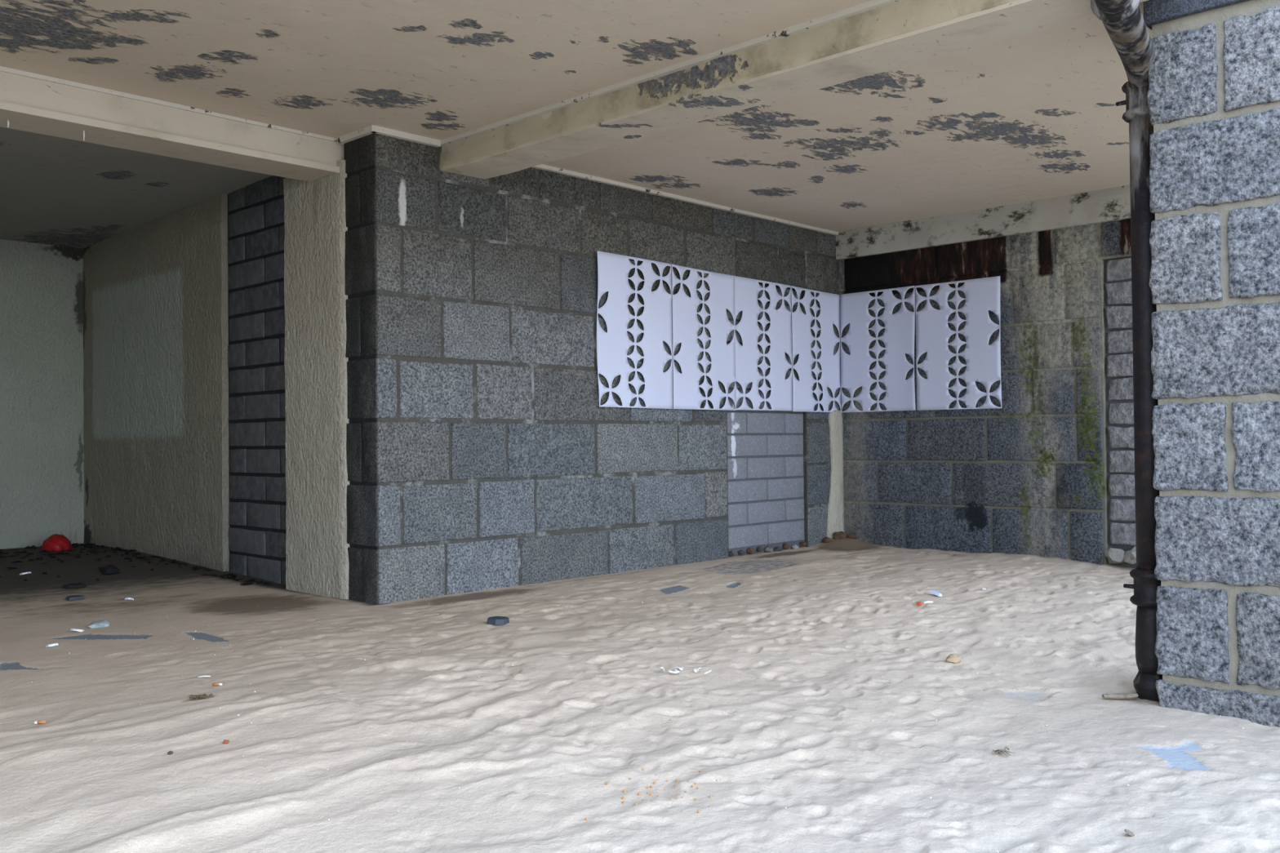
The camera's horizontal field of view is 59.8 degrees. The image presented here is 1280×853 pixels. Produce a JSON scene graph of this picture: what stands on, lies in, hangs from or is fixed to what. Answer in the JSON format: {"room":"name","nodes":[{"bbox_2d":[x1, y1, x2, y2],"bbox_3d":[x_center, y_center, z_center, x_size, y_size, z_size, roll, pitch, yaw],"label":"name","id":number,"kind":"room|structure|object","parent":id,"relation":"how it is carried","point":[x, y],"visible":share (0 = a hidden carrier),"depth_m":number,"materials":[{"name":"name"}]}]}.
{"room":"abandoned building undercroft","nodes":[
{"label":"abandoned building undercroft","id":0,"kind":"room"},
{"bbox_2d":[0,239,84,549],"bbox_3d":[-5.569,-0.117,6.052,0.207,2.410,4.850,-1,-1,44],"label":"wall","id":1,"kind":"structure","parent":0,"point":[42,411],"depth_m":7.50,"materials":[{"name":"white paint"}]},
{"bbox_2d":[0,126,272,248],"bbox_3d":[-4.335,-1.454,4.981,3.500,0.392,5.000,-1,-1,44],"label":"ceiling","id":2,"kind":"structure","parent":0,"point":[55,190],"depth_m":6.08,"materials":[{"name":"paint"}]},
{"bbox_2d":[83,160,349,599],"bbox_3d":[-2.573,-0.120,6.578,3.495,2.470,0.264,-1,-1,44],"label":"wall","id":3,"kind":"structure","parent":0,"point":[215,420],"depth_m":6.28,"materials":[{"name":"paint"}]},
{"bbox_2d":[0,0,1151,231],"bbox_3d":[-0.449,-1.520,3.894,3.620,0.227,8.800,-1,-1,44],"label":"ceiling","id":4,"kind":"structure","parent":0,"point":[1035,115],"depth_m":4.55,"materials":[{"name":"paint"}]},
{"bbox_2d":[440,0,1146,179],"bbox_3d":[0.286,-1.341,4.391,3.250,0.150,0.290,-1,-1,44],"label":"beam","id":5,"kind":"structure","parent":4,"relation":"attached to","point":[873,37],"depth_m":4.14,"materials":[{"name":"paint"}]},
{"bbox_2d":[343,133,844,604],"bbox_3d":[0.057,-0.151,6.630,0.307,2.480,3.940,-1,-1,44],"label":"wall","id":6,"kind":"structure","parent":0,"point":[482,453],"depth_m":5.83,"materials":[{"name":"stone"}]},
{"bbox_2d":[0,66,344,181],"bbox_3d":[-3.166,-1.286,3.724,0.280,0.214,4.800,-1,-1,44],"label":"beam","id":7,"kind":"structure","parent":6,"relation":"attached to","point":[31,102],"depth_m":4.76,"materials":[{"name":"paint"}]},
{"bbox_2d":[337,124,838,235],"bbox_3d":[-0.020,-1.366,6.596,0.302,0.030,3.820,-1,-1,44],"label":"fillet","id":8,"kind":"object","parent":6,"relation":"attached to","point":[369,130],"visible":0.88,"depth_m":6.12,"materials":[{"name":"paint"}]},
{"bbox_2d":[596,250,1001,412],"bbox_3d":[1.025,-0.543,6.602,1.207,0.870,2.401,-1,-1,44],"label":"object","id":9,"kind":"object","parent":6,"relation":"attached to","point":[733,362],"visible":1,"depth_m":7.17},
{"bbox_2d":[0,537,1279,852],"bbox_3d":[7.235,0.650,-6.920,100.000,0.306,120.000,-1,-1,44],"label":"floor","id":10,"kind":"structure","parent":0,"point":[531,747],"depth_m":3.21,"materials":[{"name":"beige sand"}]},
{"bbox_2d":[19,571,31,575],"bbox_3d":[-3.319,0.795,6.006,0.055,0.020,0.057,0,-1,-41],"label":"scrap","id":11,"kind":"object","parent":10,"relation":"on","point":[24,573],"visible":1,"depth_m":5.99,"materials":[{"name":"white paper"}]},
{"bbox_2d":[33,720,46,724],"bbox_3d":[-1.591,0.785,2.951,0.031,0.009,0.009,-1,-1,-3],"label":"cigarette","id":12,"kind":"object","parent":10,"relation":"on","point":[37,722],"visible":1,"depth_m":2.95,"materials":[{"name":"orange paper"}]},
{"bbox_2d":[45,643,57,648],"bbox_3d":[-2.161,0.805,4.091,0.033,0.016,0.034,-1,-1,32],"label":"scrap","id":13,"kind":"object","parent":10,"relation":"on","point":[55,644],"visible":1,"depth_m":4.08,"materials":[{"name":"white paper"}]},
{"bbox_2d":[41,533,71,551],"bbox_3d":[-3.775,0.750,7.205,0.177,0.110,0.175,-1,-1,44],"label":"ball","id":14,"kind":"object","parent":10,"relation":"on","point":[55,542],"visible":0.84,"depth_m":7.15,"materials":[{"name":"red plastic"}]},
{"bbox_2d":[62,582,86,588],"bbox_3d":[-2.872,0.808,5.651,0.113,0.014,0.112,0,-1,-25],"label":"scrap","id":15,"kind":"object","parent":10,"relation":"on","point":[73,584],"visible":1,"depth_m":5.61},
{"bbox_2d":[65,595,84,600],"bbox_3d":[-2.693,0.814,5.294,0.091,0.014,0.081,-1,-1,44],"label":"scrap","id":16,"kind":"object","parent":10,"relation":"on","point":[71,597],"visible":1,"depth_m":5.26,"materials":[{"name":"stone"}]},
{"bbox_2d":[70,628,84,631],"bbox_3d":[-2.244,0.813,4.435,0.047,0.018,0.036,-1,-1,5],"label":"scrap","id":17,"kind":"object","parent":10,"relation":"on","point":[72,629],"visible":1,"depth_m":4.42,"materials":[{"name":"white paper"}]},
{"bbox_2d":[87,620,110,628],"bbox_3d":[-2.217,0.812,4.564,0.080,0.030,0.080,0,-1,-22],"label":"pebble","id":18,"kind":"object","parent":10,"relation":"on","point":[100,624],"visible":0.99,"depth_m":4.54,"materials":[{"name":"grey stone"}]},
{"bbox_2d":[97,564,120,574],"bbox_3d":[-2.910,0.788,6.100,0.096,0.061,0.096,-1,-1,44],"label":"lump","id":19,"kind":"object","parent":10,"relation":"on","point":[108,569],"visible":1,"depth_m":6.07,"materials":[{"name":"grey stone"}]},
{"bbox_2d":[124,597,133,600],"bbox_3d":[-2.426,0.819,5.278,0.042,0.019,0.041,-1,-1,12],"label":"scrap","id":20,"kind":"object","parent":10,"relation":"on","point":[126,598],"visible":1,"depth_m":5.26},
{"bbox_2d":[0,542,270,585],"bbox_3d":[-3.427,0.801,6.092,2.631,0.084,1.718,-1,-1,44],"label":"leaf litter","id":21,"kind":"object","parent":10,"relation":"on","point":[33,547],"visible":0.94,"depth_m":6.74,"materials":[{"name":"brown plant"}]},
{"bbox_2d":[188,693,213,699],"bbox_3d":[-1.267,0.776,3.201,0.076,0.009,0.050,0,-1,-7],"label":"clump","id":22,"kind":"object","parent":10,"relation":"on","point":[195,696],"visible":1,"depth_m":3.20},
{"bbox_2d":[212,683,222,685],"bbox_3d":[-1.286,0.785,3.388,0.029,0.009,0.008,-1,-1,0],"label":"cigarette","id":23,"kind":"object","parent":10,"relation":"on","point":[213,684],"visible":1,"depth_m":3.38,"materials":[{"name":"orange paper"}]},
{"bbox_2d":[486,616,509,625],"bbox_3d":[-0.577,0.788,4.508,0.082,0.031,0.115,-1,-1,16],"label":"fragment","id":24,"kind":"object","parent":10,"relation":"on","point":[495,620],"visible":1,"depth_m":4.47,"materials":[{"name":"grey stone"}]},
{"bbox_2d":[13,550,1244,852],"bbox_3d":[-0.006,0.868,4.708,4.540,0.173,5.589,-1,-1,44],"label":"grit specks","id":25,"kind":"object","parent":10,"relation":"on","point":[833,550],"visible":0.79,"depth_m":3.61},
{"bbox_2d":[585,768,717,820],"bbox_3d":[0.042,0.883,2.671,0.264,0.034,0.388,-1,-1,11],"label":"crumbs","id":26,"kind":"object","parent":10,"relation":"on","point":[643,770],"visible":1,"depth_m":2.68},
{"bbox_2d":[692,667,701,672],"bbox_3d":[0.190,0.812,3.714,0.022,0.017,0.026,0,-1,-22],"label":"shell piece","id":27,"kind":"object","parent":10,"relation":"on","point":[695,670],"visible":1,"depth_m":3.71,"materials":[{"name":"white"}]},
{"bbox_2d":[822,536,832,542],"bbox_3d":[1.290,0.787,7.674,0.069,0.056,0.066,-1,-1,44],"label":"debris heap","id":28,"kind":"object","parent":10,"relation":"on","point":[826,540],"visible":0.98,"depth_m":7.66,"materials":[{"name":"brown stone"}]},
{"bbox_2d":[832,531,847,539],"bbox_3d":[1.393,0.770,7.747,0.102,0.080,0.092,-1,-1,19],"label":"debris heap","id":29,"kind":"object","parent":10,"relation":"on","point":[840,535],"visible":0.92,"depth_m":7.72,"materials":[{"name":"brown stone"}]},
{"bbox_2d":[847,533,857,539],"bbox_3d":[1.479,0.771,7.755,0.069,0.053,0.061,-1,-1,23],"label":"debris heap","id":30,"kind":"object","parent":10,"relation":"on","point":[853,536],"visible":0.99,"depth_m":7.73,"materials":[{"name":"brown stone"}]},
{"bbox_2d":[915,601,921,605],"bbox_3d":[1.277,0.811,5.090,0.026,0.014,0.027,-1,-1,10],"label":"scrap","id":31,"kind":"object","parent":10,"relation":"on","point":[919,603],"visible":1,"depth_m":5.08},
{"bbox_2d":[922,600,933,604],"bbox_3d":[1.329,0.811,5.136,0.051,0.013,0.013,0,-1,-18],"label":"stick","id":32,"kind":"object","parent":10,"relation":"on","point":[926,602],"visible":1,"depth_m":5.13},
{"bbox_2d":[929,591,942,596],"bbox_3d":[1.428,0.803,5.353,0.059,0.024,0.047,-1,-1,36],"label":"scrap","id":33,"kind":"object","parent":10,"relation":"on","point":[937,593],"visible":1,"depth_m":5.33,"materials":[{"name":"white paper"}]},
{"bbox_2d":[946,653,960,663],"bbox_3d":[1.161,0.860,4.118,0.053,0.036,0.052,-1,-1,16],"label":"stone","id":34,"kind":"object","parent":10,"relation":"on","point":[952,658],"visible":1,"depth_m":4.10,"materials":[{"name":"beige stone"}]},
{"bbox_2d":[992,746,1014,756],"bbox_3d":[1.016,0.904,3.103,0.055,0.013,0.072,-1,-1,44],"label":"clump","id":35,"kind":"object","parent":10,"relation":"on","point":[999,751],"visible":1,"depth_m":3.09,"materials":[{"name":"brown plant"}]},
{"bbox_2d":[1102,693,1138,698],"bbox_3d":[1.605,0.901,3.720,0.116,0.016,0.033,-1,-1,-3],"label":"stick","id":36,"kind":"object","parent":10,"relation":"on","point":[1104,695],"visible":1,"depth_m":3.71,"materials":[{"name":"brown wood"}]},
{"bbox_2d":[1124,829,1134,836],"bbox_3d":[1.089,0.905,2.479,0.025,0.014,0.018,0,-1,-26],"label":"dead leaf","id":37,"kind":"object","parent":10,"relation":"on","point":[1129,833],"visible":1,"depth_m":2.47,"materials":[{"name":"plant"}]},
{"bbox_2d":[838,218,1136,568],"bbox_3d":[2.553,-0.172,6.930,3.480,2.480,0.255,-1,-1,44],"label":"wall","id":38,"kind":"structure","parent":0,"point":[1049,472],"depth_m":6.98,"materials":[{"name":"stone"}]},
{"bbox_2d":[835,184,1130,259],"bbox_3d":[2.558,-1.306,6.849,3.125,0.191,0.135,-1,-1,44],"label":"beam","id":39,"kind":"structure","parent":38,"relation":"attached to","point":[1110,204],"depth_m":7.08,"materials":[{"name":"paint"}]},
{"bbox_2d":[1143,0,1279,727],"bbox_3d":[2.462,-0.192,3.240,1.714,2.822,0.519,-1,-1,44],"label":"wall","id":40,"kind":"structure","parent":0,"point":[1213,95],"depth_m":3.52,"materials":[{"name":"stone"}]},
{"bbox_2d":[1090,0,1162,702],"bbox_3d":[1.502,-0.246,3.432,0.165,2.414,0.980,-1,-1,32],"label":"drainpipe","id":41,"kind":"object","parent":40,"relation":"attached to","point":[1123,20],"visible":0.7,"depth_m":3.75,"materials":[{"name":"metal"}]}
]}

